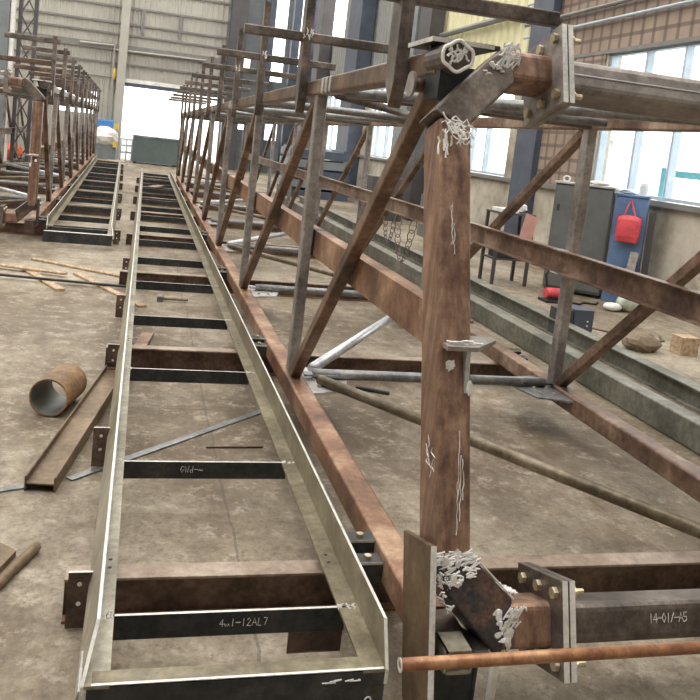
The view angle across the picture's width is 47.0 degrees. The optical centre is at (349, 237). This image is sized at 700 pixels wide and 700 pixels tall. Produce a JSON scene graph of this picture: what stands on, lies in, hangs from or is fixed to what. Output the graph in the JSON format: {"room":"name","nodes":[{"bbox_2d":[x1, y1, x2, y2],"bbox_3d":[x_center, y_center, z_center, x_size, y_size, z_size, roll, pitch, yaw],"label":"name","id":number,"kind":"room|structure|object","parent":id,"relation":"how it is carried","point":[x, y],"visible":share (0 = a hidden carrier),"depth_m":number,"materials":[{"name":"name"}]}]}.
{"room":"steel fabrication workshop","nodes":[
{"label":"steel fabrication workshop","id":0,"kind":"room"},
{"bbox_2d":[0,0,11,149],"bbox_3d":[-7.866,-6.026,18.080,0.590,9.000,0.400,5,7,-15],"label":"trim","id":1,"kind":"structure","parent":0,"point":[5,5],"depth_m":18.12,"materials":[{"name":"grey paint"}]},
{"bbox_2d":[8,0,297,173],"bbox_3d":[-10.336,-7.881,29.592,17.900,9.500,0.080,5,7,-15],"label":"wall","id":2,"kind":"structure","parent":0,"point":[198,8],"depth_m":30.31,"materials":[{"name":"metal"}]},
{"bbox_2d":[14,49,216,75],"bbox_3d":[-11.987,-6.784,29.255,14.720,0.060,0.050,5,7,-15],"label":"trim","id":3,"kind":"structure","parent":2,"relation":"attached to","point":[14,49],"depth_m":30.05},
{"bbox_2d":[13,63,217,89],"bbox_3d":[-12.043,-6.290,29.311,14.720,0.060,0.050,5,7,-15],"label":"trim","id":4,"kind":"structure","parent":2,"relation":"attached to","point":[13,63],"depth_m":30.37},
{"bbox_2d":[15,30,220,63],"bbox_3d":[-11.922,-7.356,29.189,14.720,0.240,0.050,5,7,-15],"label":"trim","id":5,"kind":"structure","parent":2,"relation":"attached to","point":[65,40],"depth_m":30.16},
{"bbox_2d":[16,19,221,47],"bbox_3d":[-11.867,-7.850,29.132,14.720,0.070,0.050,5,7,-15],"label":"trim","id":6,"kind":"structure","parent":2,"relation":"attached to","point":[29,21],"depth_m":29.97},
{"bbox_2d":[16,7,226,38],"bbox_3d":[-11.822,-8.245,29.087,14.720,0.070,0.050,5,7,-15],"label":"trim","id":7,"kind":"structure","parent":2,"relation":"attached to","point":[25,9],"depth_m":29.92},
{"bbox_2d":[114,0,131,158],"bbox_3d":[-8.345,-7.686,29.852,0.300,9.500,0.300,5,7,-15],"label":"trim","id":8,"kind":"structure","parent":2,"relation":"attached to","point":[126,7],"depth_m":29.87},
{"bbox_2d":[80,40,205,88],"bbox_3d":[-7.790,-6.264,30.248,4.602,1.629,0.090,5,7,-15],"label":"trim","id":9,"kind":"structure","parent":2,"relation":"attached to","point":[81,41],"depth_m":30.03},
{"bbox_2d":[141,10,145,34],"bbox_3d":[-7.734,-8.053,30.126,0.100,0.900,0.070,5,7,-15],"label":"trim","id":10,"kind":"structure","parent":2,"relation":"attached to","point":[144,11],"depth_m":30.10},
{"bbox_2d":[73,0,228,22],"bbox_3d":[-11.755,-8.837,29.019,14.720,0.070,0.050,5,7,-15],"label":"trim","id":11,"kind":"structure","parent":2,"relation":"attached to","point":[86,1],"depth_m":30.19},
{"bbox_2d":[125,78,217,94],"bbox_3d":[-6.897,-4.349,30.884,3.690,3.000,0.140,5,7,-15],"label":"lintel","id":12,"kind":"structure","parent":2,"relation":"in","point":[128,82],"depth_m":30.49,"materials":[{"name":"metal"}]},
{"bbox_2d":[178,15,182,39],"bbox_3d":[-6.413,-7.944,30.475,0.100,0.900,0.070,5,7,-15],"label":"trim","id":13,"kind":"structure","parent":2,"relation":"attached to","point":[181,16],"depth_m":30.44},
{"bbox_2d":[201,0,229,4],"bbox_3d":[-11.677,-9.528,28.939,14.720,0.080,0.050,5,7,-15],"label":"trim","id":14,"kind":"structure","parent":2,"relation":"attached to","point":[214,1],"depth_m":30.67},
{"bbox_2d":[218,0,249,169],"bbox_3d":[-4.337,-7.345,30.835,0.620,9.500,0.550,5,7,-15],"label":"column","id":15,"kind":"structure","parent":2,"relation":"attached to","point":[240,8],"depth_m":30.61,"materials":[{"name":"metal"}]},
{"bbox_2d":[249,0,277,172],"bbox_3d":[-3.220,-7.253,31.130,0.400,9.500,0.550,5,7,-15],"label":"column","id":16,"kind":"structure","parent":2,"relation":"attached to","point":[274,2],"depth_m":30.92,"materials":[{"name":"metal"}]},
{"bbox_2d":[277,0,303,173],"bbox_3d":[-2.208,-7.169,31.398,0.300,9.500,0.550,5,7,-15],"label":"column","id":17,"kind":"structure","parent":2,"relation":"attached to","point":[297,13],"depth_m":31.19,"materials":[{"name":"metal"}]},
{"bbox_2d":[0,148,699,699],"bbox_3d":[-6.196,-0.480,12.008,18.100,0.200,38.600,5,7,-15],"label":"floor","id":18,"kind":"structure","parent":0,"point":[515,509],"depth_m":3.81,"materials":[{"name":"concrete"}]},
{"bbox_2d":[0,542,15,572],"bbox_3d":[-1.335,1.042,2.556,0.495,0.022,0.370,5,7,-15],"label":"plate","id":19,"kind":"object","parent":18,"relation":"on","point":[7,554],"visible":1,"depth_m":2.65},
{"bbox_2d":[1,0,16,169],"bbox_3d":[-7.456,-5.969,17.983,0.110,9.000,0.105,5,7,-15],"label":"trim","id":20,"kind":"structure","parent":18,"relation":"on","point":[14,2],"depth_m":18.14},
{"bbox_2d":[7,143,21,159],"bbox_3d":[-9.414,-2.390,22.481,0.471,0.482,0.513,13,9,43],"label":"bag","id":21,"kind":"object","parent":18,"relation":"on","point":[19,151],"visible":0.21,"depth_m":22.37,"materials":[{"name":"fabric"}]},
{"bbox_2d":[0,484,37,491],"bbox_3d":[-1.441,0.979,3.072,0.476,0.006,0.035,2,8,-36],"label":"bar","id":22,"kind":"object","parent":18,"relation":"on","point":[20,486],"visible":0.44,"depth_m":3.16,"materials":[{"name":"grey metal"}]},
{"bbox_2d":[0,542,40,588],"bbox_3d":[-1.085,1.068,2.532,0.033,0.033,0.400,7,7,6],"label":"bar","id":23,"kind":"object","parent":18,"relation":"on","point":[6,575],"visible":1,"depth_m":2.60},
{"bbox_2d":[9,0,39,171],"bbox_3d":[-7.209,-5.963,18.205,0.410,9.007,0.135,5,7,-15],"label":"lattice column","id":24,"kind":"structure","parent":18,"relation":"on","point":[22,7],"depth_m":18.46,"materials":[{"name":"metal"}]},
{"bbox_2d":[0,263,66,274],"bbox_3d":[-2.930,0.288,7.361,0.693,0.020,0.060,7,7,5],"label":"wooden lath","id":25,"kind":"object","parent":18,"relation":"on","point":[1,265],"visible":1,"depth_m":7.34,"materials":[{"name":"brown wood"}]},
{"bbox_2d":[17,265,64,290],"bbox_3d":[-2.759,0.354,7.154,0.075,0.020,1.076,1,8,-39],"label":"wooden lath","id":26,"kind":"object","parent":18,"relation":"on","point":[51,284],"visible":0.73,"depth_m":6.96,"materials":[{"name":"brown wood"}]},
{"bbox_2d":[0,273,125,287],"bbox_3d":[-2.599,0.366,7.008,1.338,0.020,0.030,6,7,-5],"label":"rod","id":27,"kind":"object","parent":26,"relation":"on","point":[1,274],"visible":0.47,"depth_m":7.01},
{"bbox_2d":[0,32,101,233],"bbox_3d":[-6.757,-2.550,17.747,1.841,2.280,18.970,5,7,-16],"label":"truss","id":28,"kind":"object","parent":18,"relation":"on","point":[46,93],"visible":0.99,"depth_m":11.62,"materials":[{"name":"orange metal"}]},
{"bbox_2d":[29,363,86,416],"bbox_3d":[-1.472,0.767,4.070,0.192,0.192,0.289,6,7,-1],"label":"pipe","id":29,"kind":"object","parent":18,"relation":"on","point":[44,399],"visible":1,"depth_m":4.04,"materials":[{"name":"metal"}]},
{"bbox_2d":[0,222,120,241],"bbox_3d":[-4.093,-0.124,9.477,2.685,0.140,0.078,5,7,-16],"label":"cross beam","id":30,"kind":"structure","parent":18,"relation":"on","point":[9,228],"depth_m":9.53,"materials":[{"name":"orange metal"}]},
{"bbox_2d":[0,183,121,201],"bbox_3d":[-5.434,-0.828,14.285,2.685,0.140,0.078,5,7,-16],"label":"cross beam","id":31,"kind":"structure","parent":18,"relation":"on","point":[21,188],"depth_m":14.28,"materials":[{"name":"orange metal"}]},
{"bbox_2d":[0,199,121,217],"bbox_3d":[-4.764,-0.476,11.881,2.685,0.140,0.078,5,7,-16],"label":"cross beam","id":32,"kind":"structure","parent":18,"relation":"on","point":[9,206],"depth_m":12.06,"materials":[{"name":"orange metal"}]},
{"bbox_2d":[0,172,122,189],"bbox_3d":[-6.104,-1.180,16.688,2.685,0.140,0.078,5,7,-16],"label":"cross beam","id":33,"kind":"structure","parent":18,"relation":"on","point":[55,181],"depth_m":16.68,"materials":[{"name":"orange metal"}]},
{"bbox_2d":[6,166,122,180],"bbox_3d":[-6.774,-1.532,19.092,2.685,0.140,0.078,5,7,-16],"label":"cross beam","id":34,"kind":"structure","parent":18,"relation":"on","point":[7,167],"depth_m":19.10,"materials":[{"name":"orange metal"}]},
{"bbox_2d":[24,365,115,492],"bbox_3d":[-1.288,0.872,3.921,0.120,0.062,1.553,6,7,-6],"label":"channel","id":35,"kind":"object","parent":18,"relation":"on","point":[53,464],"visible":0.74,"depth_m":3.64,"materials":[{"name":"metal"}]},
{"bbox_2d":[21,161,122,173],"bbox_3d":[-7.444,-1.884,21.495,2.685,0.140,0.078,5,7,-16],"label":"cross beam","id":36,"kind":"structure","parent":18,"relation":"on","point":[66,166],"depth_m":21.53,"materials":[{"name":"orange metal"}]},
{"bbox_2d":[31,258,119,276],"bbox_3d":[-2.621,0.295,7.800,1.146,0.020,0.060,9,7,21],"label":"wooden lath","id":37,"kind":"object","parent":18,"relation":"on","point":[34,259],"visible":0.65,"depth_m":7.79,"materials":[{"name":"brown wood"}]},
{"bbox_2d":[42,155,121,245],"bbox_3d":[-5.276,-1.218,17.165,0.814,0.275,17.301,5,7,-16],"label":"frame","id":38,"kind":"object","parent":18,"relation":"on","point":[57,233],"visible":1,"depth_m":11.31,"materials":[{"name":"metal"}]},
{"bbox_2d":[92,123,118,159],"bbox_3d":[-8.823,-3.479,28.909,0.957,1.300,0.833,5,7,-15],"label":"machine","id":39,"kind":"object","parent":18,"relation":"on","point":[107,137],"visible":0.88,"depth_m":28.67,"materials":[{"name":"grey paint"}]},
{"bbox_2d":[97,119,114,128],"bbox_3d":[-9.062,-3.651,29.729,0.600,1.400,0.500,5,7,-15],"label":"stack","id":40,"kind":"object","parent":18,"relation":"on","point":[101,122],"visible":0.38,"depth_m":29.43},
{"bbox_2d":[73,272,146,307],"bbox_3d":[-2.111,0.446,7.002,0.065,0.018,1.391,1,9,-41],"label":"wooden lath","id":41,"kind":"object","parent":18,"relation":"on","point":[106,288],"visible":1,"depth_m":6.97,"materials":[{"name":"brown wood"}]},
{"bbox_2d":[119,137,132,160],"bbox_3d":[-8.171,-3.216,29.381,0.450,0.820,0.080,5,7,-15],"label":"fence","id":42,"kind":"object","parent":18,"relation":"on","point":[126,152],"visible":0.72,"depth_m":29.34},
{"bbox_2d":[134,332,153,344],"bbox_3d":[-1.392,0.713,5.374,0.085,0.020,0.566,6,7,-7],"label":"rusty offcut","id":43,"kind":"object","parent":18,"relation":"on","point":[144,338],"visible":0.58,"depth_m":5.48,"materials":[{"name":"orange metal"}]},
{"bbox_2d":[131,134,178,166],"bbox_3d":[-6.985,-3.122,29.007,1.660,0.985,1.280,5,7,-15],"label":"steel container","id":44,"kind":"object","parent":18,"relation":"on","point":[147,149],"visible":0.81,"depth_m":28.43,"materials":[{"name":"metal"}]},
{"bbox_2d":[66,410,260,480],"bbox_3d":[-0.771,0.961,3.890,0.040,0.006,1.422,10,8,31],"label":"bar","id":45,"kind":"object","parent":18,"relation":"on","point":[96,469],"visible":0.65,"depth_m":3.77,"materials":[{"name":"grey metal"}]},
{"bbox_2d":[157,294,187,301],"bbox_3d":[-1.507,0.519,6.837,0.261,0.045,0.124,5,7,-15],"label":"hammer","id":46,"kind":"object","parent":18,"relation":"on","point":[160,297],"visible":1,"depth_m":6.81,"materials":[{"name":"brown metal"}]},
{"bbox_2d":[136,177,230,190],"bbox_3d":[-3.831,-1.265,19.667,2.685,0.140,0.078,5,7,-15],"label":"cross beam","id":47,"kind":"structure","parent":18,"relation":"on","point":[138,178],"depth_m":19.47,"materials":[{"name":"orange metal"}]},
{"bbox_2d":[135,185,245,201],"bbox_3d":[-3.220,-0.918,17.247,2.685,0.140,0.078,5,7,-15],"label":"cross beam","id":48,"kind":"structure","parent":18,"relation":"on","point":[217,197],"depth_m":17.08,"materials":[{"name":"orange metal"}]},
{"bbox_2d":[133,196,261,214],"bbox_3d":[-2.609,-0.571,14.827,2.685,0.140,0.078,5,7,-15],"label":"cross beam","id":49,"kind":"structure","parent":18,"relation":"on","point":[134,197],"depth_m":14.64,"materials":[{"name":"orange metal"}]},
{"bbox_2d":[130,211,282,231],"bbox_3d":[-1.998,-0.223,12.407,2.685,0.140,0.078,5,7,-15],"label":"cross beam","id":50,"kind":"structure","parent":18,"relation":"on","point":[132,214],"depth_m":12.26,"materials":[{"name":"orange metal"}]},
{"bbox_2d":[126,233,316,258],"bbox_3d":[-1.387,0.124,9.987,2.685,0.140,0.078,5,7,-15],"label":"cross beam","id":51,"kind":"structure","parent":18,"relation":"on","point":[129,235],"depth_m":9.81,"materials":[{"name":"orange metal"}]},
{"bbox_2d":[65,170,388,699],"bbox_3d":[-2.685,-0.262,11.395,0.814,0.275,19.739,5,7,-15],"label":"frame","id":52,"kind":"object","parent":18,"relation":"on","point":[90,604],"visible":1,"depth_m":2.33,"materials":[{"name":"metal"}]},
{"bbox_2d":[206,446,262,447],"bbox_3d":[-0.546,0.994,3.816,0.270,0.008,0.008,4,7,-17],"label":"rod","id":53,"kind":"object","parent":18,"relation":"on","point":[206,446],"visible":1,"depth_m":3.81,"materials":[{"name":"orange metal"}]},
{"bbox_2d":[119,270,369,301],"bbox_3d":[-0.776,0.471,7.567,2.685,0.140,0.078,5,7,-15],"label":"cross beam","id":54,"kind":"structure","parent":18,"relation":"on","point":[141,275],"depth_m":7.40,"materials":[{"name":"orange metal"}]},
{"bbox_2d":[105,344,514,375],"bbox_3d":[-0.165,0.818,5.147,2.685,0.140,0.078,5,7,-15],"label":"cross beam","id":55,"kind":"structure","parent":18,"relation":"on","point":[142,356],"depth_m":4.99,"materials":[{"name":"orange metal"}]},
{"bbox_2d":[276,184,347,201],"bbox_3d":[-1.039,-1.230,21.585,1.600,0.258,1.700,5,7,-15],"label":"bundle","id":56,"kind":"object","parent":18,"relation":"on","point":[325,194],"visible":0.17,"depth_m":20.85,"materials":[{"name":"metal"}]},
{"bbox_2d":[277,173,345,189],"bbox_3d":[-1.012,-1.488,21.565,1.600,0.258,1.680,5,7,-15],"label":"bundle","id":57,"kind":"object","parent":56,"relation":"on","point":[295,180],"visible":0.1,"depth_m":20.67,"materials":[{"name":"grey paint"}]},
{"bbox_2d":[280,167,349,181],"bbox_3d":[-0.986,-1.746,21.545,1.600,0.258,1.660,5,7,-15],"label":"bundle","id":58,"kind":"object","parent":57,"relation":"on","point":[332,174],"visible":0.24,"depth_m":20.89,"materials":[{"name":"metal"}]},
{"bbox_2d":[279,155,349,171],"bbox_3d":[-0.959,-2.004,21.525,1.600,0.258,1.640,5,7,-15],"label":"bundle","id":59,"kind":"object","parent":58,"relation":"on","point":[335,165],"visible":0.45,"depth_m":20.85,"materials":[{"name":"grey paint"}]},
{"bbox_2d":[280,144,351,161],"bbox_3d":[-0.932,-2.262,21.506,1.600,0.258,1.620,5,7,-15],"label":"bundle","id":60,"kind":"object","parent":59,"relation":"on","point":[337,155],"visible":0.6,"depth_m":20.85,"materials":[{"name":"metal"}]},
{"bbox_2d":[356,385,389,394],"bbox_3d":[0.138,0.937,4.933,0.210,0.020,0.025,8,7,10],"label":"bar","id":61,"kind":"object","parent":18,"relation":"on","point":[367,389],"visible":0.88,"depth_m":4.92,"materials":[{"name":"metal"}]},
{"bbox_2d":[61,551,699,623],"bbox_3d":[0.446,1.165,2.727,2.685,0.140,0.078,5,7,-15],"label":"cross beam","id":62,"kind":"structure","parent":18,"relation":"on","point":[164,587],"depth_m":2.55,"materials":[{"name":"orange metal"}]},
{"bbox_2d":[364,174,403,221],"bbox_3d":[0.691,-0.841,17.079,0.700,0.900,0.700,5,7,-15],"label":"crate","id":63,"kind":"object","parent":18,"relation":"on","point":[372,180],"visible":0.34,"depth_m":16.81,"materials":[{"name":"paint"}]},
{"bbox_2d":[417,194,423,236],"bbox_3d":[1.566,-0.358,14.402,0.500,0.750,0.600,5,7,-15],"label":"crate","id":64,"kind":"object","parent":18,"relation":"on","point":[420,226],"visible":0.2,"depth_m":14.50,"materials":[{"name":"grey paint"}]},
{"bbox_2d":[168,0,699,699],"bbox_3d":[-1.288,-1.189,11.197,2.113,2.440,19.081,5,7,-15],"label":"truss","id":65,"kind":"object","parent":18,"relation":"on","point":[547,610],"visible":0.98,"depth_m":2.92,"materials":[{"name":"orange metal"}]},
{"bbox_2d":[383,210,397,244],"bbox_3d":[0.378,-0.092,7.816,0.060,0.326,0.269,4,7,-20],"label":"chain","id":66,"kind":"object","parent":65,"relation":"hanging from","point":[387,243],"visible":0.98,"depth_m":7.83,"materials":[{"name":"metal"}]},
{"bbox_2d":[394,214,416,262],"bbox_3d":[0.488,0.021,7.365,0.078,0.432,0.423,4,7,-18],"label":"chain","id":67,"kind":"object","parent":65,"relation":"hanging from","point":[400,260],"visible":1,"depth_m":7.36,"materials":[{"name":"metal"}]},
{"bbox_2d":[434,626,498,699],"bbox_3d":[0.278,1.159,2.132,0.183,0.250,0.240,5,7,-15],"label":"support stand","id":68,"kind":"object","parent":18,"relation":"on","point":[449,684],"visible":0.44,"depth_m":2.08,"materials":[{"name":"metal"}]},
{"bbox_2d":[275,192,699,454],"bbox_3d":[0.304,0.170,11.139,0.120,0.163,16.800,5,7,-15],"label":"beam","id":69,"kind":"structure","parent":18,"relation":"on","point":[678,423],"depth_m":5.59,"materials":[{"name":"metal"}]},
{"bbox_2d":[298,196,699,412],"bbox_3d":[0.838,0.226,11.282,0.120,0.140,16.800,5,7,-15],"label":"beam","id":70,"kind":"structure","parent":18,"relation":"on","point":[685,391],"depth_m":6.80,"materials":[{"name":"metal"}]},
{"bbox_2d":[478,209,535,286],"bbox_3d":[1.937,0.123,9.983,0.480,0.885,0.400,5,7,-15],"label":"side table","id":71,"kind":"object","parent":18,"relation":"on","point":[494,258],"visible":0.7,"depth_m":9.92,"materials":[{"name":"paint"}]},
{"bbox_2d":[482,254,523,261],"bbox_3d":[1.922,0.254,9.998,0.460,0.020,0.340,5,7,-15],"label":"seat","id":72,"kind":"object","parent":71,"relation":"attached to","point":[494,257],"depth_m":9.84,"materials":[{"name":"paint"}]},
{"bbox_2d":[488,232,519,258],"bbox_3d":[1.932,0.096,9.972,0.340,0.299,0.250,5,7,-15],"label":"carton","id":73,"kind":"object","parent":71,"relation":"on","point":[490,252],"visible":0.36,"depth_m":9.87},
{"bbox_2d":[492,206,518,213],"bbox_3d":[1.905,-0.337,9.857,0.240,0.044,0.260,5,7,-15],"label":"paper stack","id":74,"kind":"object","parent":71,"relation":"on","point":[500,209],"visible":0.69,"depth_m":9.80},
{"bbox_2d":[520,213,537,239],"bbox_3d":[2.155,-0.078,9.770,0.240,0.421,0.032,5,7,-15],"label":"sheet","id":75,"kind":"object","parent":71,"relation":"hanging from","point":[527,231],"visible":0.64,"depth_m":9.76,"materials":[{"name":"pink paper"}]},
{"bbox_2d":[538,271,559,303],"bbox_3d":[2.306,0.533,8.969,0.300,0.387,0.239,5,7,-15],"label":"machine","id":76,"kind":"object","parent":18,"relation":"on","point":[550,295],"visible":0.54,"depth_m":8.95,"materials":[{"name":"red metal"}]},
{"bbox_2d":[547,305,594,333],"bbox_3d":[1.989,0.759,7.252,0.330,0.260,0.206,5,7,-15],"label":"box","id":77,"kind":"object","parent":18,"relation":"on","point":[582,317],"visible":0.52,"depth_m":7.18,"materials":[{"name":"metal"}]},
{"bbox_2d":[542,180,620,298],"bbox_3d":[2.799,0.016,9.781,0.715,1.335,0.442,10,7,25],"label":"storage cabinet","id":78,"kind":"object","parent":18,"relation":"on","point":[601,201],"visible":0.57,"depth_m":9.56,"materials":[{"name":"metal"}]},
{"bbox_2d":[590,180,611,185],"bbox_3d":[2.977,-0.642,9.562,0.259,0.057,0.130,11,8,36],"label":"rag","id":79,"kind":"object","parent":78,"relation":"on","point":[595,182],"visible":0.96,"depth_m":9.53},
{"bbox_2d":[572,301,597,304],"bbox_3d":[2.669,0.745,9.088,0.456,0.024,0.122,3,7,-28],"label":"cable","id":80,"kind":"object","parent":18,"relation":"on","point":[583,302],"visible":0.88,"depth_m":9.09,"materials":[{"name":"black rubber"}]},
{"bbox_2d":[603,297,638,311],"bbox_3d":[2.999,0.715,8.895,0.457,0.220,0.214,5,7,-15],"label":"sack","id":81,"kind":"object","parent":18,"relation":"on","point":[622,304],"visible":0.74,"depth_m":8.82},
{"bbox_2d":[601,193,651,302],"bbox_3d":[3.239,0.133,9.459,0.390,1.275,0.215,10,7,25],"label":"storage cabinet","id":82,"kind":"object","parent":18,"relation":"on","point":[618,252],"visible":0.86,"depth_m":9.37,"materials":[{"name":"metal"}]},
{"bbox_2d":[618,189,636,194],"bbox_3d":[3.250,-0.535,9.410,0.176,0.063,0.182,5,7,-15],"label":"rag","id":83,"kind":"object","parent":82,"relation":"on","point":[625,191],"visible":0.98,"depth_m":9.37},
{"bbox_2d":[615,200,641,243],"bbox_3d":[3.215,-0.189,9.271,0.269,0.512,0.120,9,7,23],"label":"shopping bag","id":84,"kind":"object","parent":82,"relation":"hanging from","point":[628,227],"visible":1,"depth_m":9.24,"materials":[{"name":"fabric"}]},
{"bbox_2d":[626,251,638,271],"bbox_3d":[3.196,0.476,9.264,0.100,0.622,0.247,12,8,39],"label":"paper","id":85,"kind":"object","parent":82,"relation":"attached to","point":[633,257],"visible":0.35,"depth_m":9.29,"materials":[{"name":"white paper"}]},
{"bbox_2d":[639,183,648,195],"bbox_3d":[3.411,-0.554,9.343,0.098,0.144,0.100,5,7,-15],"label":"jar","id":86,"kind":"object","parent":82,"relation":"on","point":[643,191],"visible":0.99,"depth_m":9.30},
{"bbox_2d":[592,327,664,341],"bbox_3d":[2.449,0.886,7.653,1.026,0.026,0.331,9,7,20],"label":"hose","id":87,"kind":"object","parent":18,"relation":"on","point":[594,328],"visible":0.37,"depth_m":7.62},
{"bbox_2d":[621,331,661,352],"bbox_3d":[2.536,0.911,7.000,0.329,0.184,0.265,5,7,-15],"label":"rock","id":88,"kind":"object","parent":18,"relation":"on","point":[639,341],"visible":0.92,"depth_m":6.91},
{"bbox_2d":[641,212,656,274],"bbox_3d":[3.426,0.260,9.313,0.085,1.100,0.050,10,7,25],"label":"board","id":89,"kind":"object","parent":18,"relation":"on","point":[652,216],"visible":0.64,"depth_m":9.29,"materials":[{"name":"paint"}]},
{"bbox_2d":[669,333,699,355],"bbox_3d":[2.927,0.940,7.044,0.180,0.160,0.150,5,7,-15],"label":"wood block","id":90,"kind":"object","parent":18,"relation":"on","point":[680,344],"visible":1,"depth_m":6.98,"materials":[{"name":"brown wood"}]},
{"bbox_3d":[1.568,1.277,2.303,0.200,0.267,0.050,5,7,-15],"label":"trestle","id":91,"kind":"object","parent":18,"relation":"on","visible":0},
{"bbox_2d":[397,641,699,672],"bbox_3d":[0.923,1.074,2.111,1.674,0.034,0.034,5,7,-15],"label":"tube","id":92,"kind":"object","parent":91,"relation":"on","point":[510,658],"visible":1,"depth_m":1.98,"materials":[{"name":"orange metal"}]},
{"bbox_2d":[328,0,393,75],"bbox_3d":[0.323,-7.410,24.531,0.060,5.900,15.000,5,7,-15],"label":"wall","id":93,"kind":"structure","parent":0,"point":[384,9],"depth_m":22.29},
{"bbox_2d":[324,54,699,290],"bbox_3d":[2.638,-1.381,14.005,0.200,3.100,38.000,5,7,-15],"label":"wall","id":94,"kind":"structure","parent":0,"point":[676,237],"depth_m":10.98,"materials":[{"name":"paint"}]},
{"bbox_2d":[297,0,318,157],"bbox_3d":[-1.456,-6.666,29.968,0.400,9.000,1.100,5,7,-15],"label":"column","id":95,"kind":"structure","parent":94,"relation":"attached to","point":[317,1],"depth_m":29.39,"materials":[{"name":"metal"}]},
{"bbox_2d":[303,0,335,167],"bbox_3d":[-0.983,-6.398,28.095,0.400,9.000,1.000,5,7,-15],"label":"column","id":96,"kind":"structure","parent":94,"relation":"attached to","point":[326,8],"depth_m":27.62,"materials":[{"name":"metal"}]},
{"bbox_2d":[326,96,336,149],"bbox_3d":[-0.405,-3.742,26.175,0.100,1.840,3.500,5,7,-15],"label":"window","id":97,"kind":"structure","parent":94,"relation":"in","point":[335,99],"depth_m":26.86,"materials":[{"name":"white metal"}]},
{"bbox_2d":[335,0,376,197],"bbox_3d":[0.278,-5.681,23.101,0.400,9.000,1.400,5,7,-15],"label":"column","id":98,"kind":"structure","parent":94,"relation":"attached to","point":[362,12],"depth_m":22.74,"materials":[{"name":"metal"}]},
{"bbox_2d":[370,88,389,158],"bbox_3d":[0.880,-3.011,21.085,0.100,1.840,2.500,5,7,-15],"label":"window","id":99,"kind":"structure","parent":94,"relation":"in","point":[387,129],"depth_m":21.41,"materials":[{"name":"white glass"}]},
{"bbox_2d":[390,6,420,177],"bbox_3d":[1.492,-5.057,18.863,0.120,9.000,0.900,5,7,-15],"label":"column","id":100,"kind":"structure","parent":94,"relation":"attached to","point":[396,130],"depth_m":18.63,"materials":[{"name":"metal"}]},
{"bbox_2d":[401,7,445,220],"bbox_3d":[1.787,-4.847,17.328,0.300,9.000,0.750,5,7,-15],"label":"column","id":101,"kind":"structure","parent":94,"relation":"attached to","point":[432,20],"depth_m":17.36,"materials":[{"name":"metal"}]},
{"bbox_2d":[470,128,503,176],"bbox_3d":[2.335,-2.185,15.323,0.100,1.840,3.700,5,7,-15],"label":"window","id":102,"kind":"structure","parent":94,"relation":"in","point":[488,138],"depth_m":14.59,"materials":[{"name":"white metal"}]},
{"bbox_2d":[443,0,534,68],"bbox_3d":[2.712,-6.054,15.072,0.060,5.900,4.700,5,7,-15],"label":"cladding","id":103,"kind":"object","parent":94,"relation":"attached to","point":[497,34],"depth_m":14.85,"materials":[{"name":"metal"}]},
{"bbox_2d":[439,18,506,36],"bbox_3d":[2.389,-3.980,15.131,0.120,0.140,3.801,5,7,-15],"label":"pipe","id":104,"kind":"structure","parent":103,"relation":"attached to","point":[491,21],"depth_m":15.28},
{"bbox_2d":[326,150,699,213],"bbox_3d":[1.116,-1.820,19.389,0.100,0.065,26.800,5,7,-15],"label":"trim","id":105,"kind":"structure","parent":94,"relation":"attached to","point":[694,209],"depth_m":9.52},
{"bbox_2d":[504,0,561,232],"bbox_3d":[3.119,-4.133,12.420,0.120,9.000,0.680,5,7,-15],"label":"column","id":106,"kind":"structure","parent":94,"relation":"attached to","point":[528,141],"depth_m":12.63,"materials":[{"name":"metal"}]},
{"bbox_2d":[537,54,606,184],"bbox_3d":[3.158,-1.675,11.699,0.020,1.880,1.600,5,7,-15],"label":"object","id":107,"kind":"structure","parent":94,"relation":"attached to","point":[552,141],"depth_m":11.79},
{"bbox_2d":[524,0,634,27],"bbox_3d":[3.890,-2.875,9.108,0.060,0.060,8.400,5,7,-15],"label":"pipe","id":108,"kind":"structure","parent":94,"relation":"attached to","point":[617,2],"depth_m":11.13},
{"bbox_2d":[523,0,699,39],"bbox_3d":[3.868,-2.678,9.131,0.044,0.044,8.400,5,7,-15],"label":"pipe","id":109,"kind":"structure","parent":94,"relation":"attached to","point":[686,1],"depth_m":10.14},
{"bbox_2d":[559,0,699,54],"bbox_3d":[5.434,-3.977,4.082,0.080,4.900,18.300,5,7,-15],"label":"boards","id":110,"kind":"object","parent":94,"relation":"attached to","point":[682,21],"depth_m":10.42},
{"bbox_2d":[574,36,699,58],"bbox_3d":[3.885,-2.247,9.145,0.050,0.050,8.300,5,7,-15],"label":"trim","id":111,"kind":"structure","parent":94,"relation":"attached to","point":[695,38],"depth_m":10.00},
{"bbox_2d":[593,41,699,206],"bbox_3d":[4.002,-1.238,8.721,0.100,1.840,4.550,5,7,-15],"label":"window","id":112,"kind":"structure","parent":94,"relation":"in","point":[690,47],"depth_m":9.98,"materials":[{"name":"white metal"}]},
{"label":"outside","id":113,"kind":"structure","parent":0,"visible":0},
{"bbox_2d":[121,128,699,206],"bbox_3d":[-12.323,-5.126,48.219,180.000,0.190,220.000,5,7,-15],"label":"ground","id":114,"kind":"structure","parent":113,"point":[124,132],"depth_m":101.74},
{"bbox_2d":[127,98,161,151],"bbox_3d":[-10.797,-5.793,42.261,1.600,2.800,0.200,5,7,-15],"label":"gantry","id":115,"kind":"object","parent":114,"relation":"on","point":[131,114],"visible":0.82,"depth_m":42.12,"materials":[{"name":"metal"}]},
{"bbox_2d":[604,136,682,199],"bbox_3d":[9.272,-2.117,29.372,2.700,2.950,4.700,5,7,-15],"label":"shed","id":116,"kind":"object","parent":114,"relation":"on","point":[654,156],"visible":0.19,"depth_m":27.07,"materials":[{"name":"paint"}]},
{"bbox_2d":[657,168,699,201],"bbox_3d":[5.774,-0.190,13.780,0.120,1.900,1.720,5,7,-15],"label":"gate","id":117,"kind":"object","parent":114,"relation":"on","point":[679,174],"visible":0.28,"depth_m":14.08,"materials":[{"name":"metal"}]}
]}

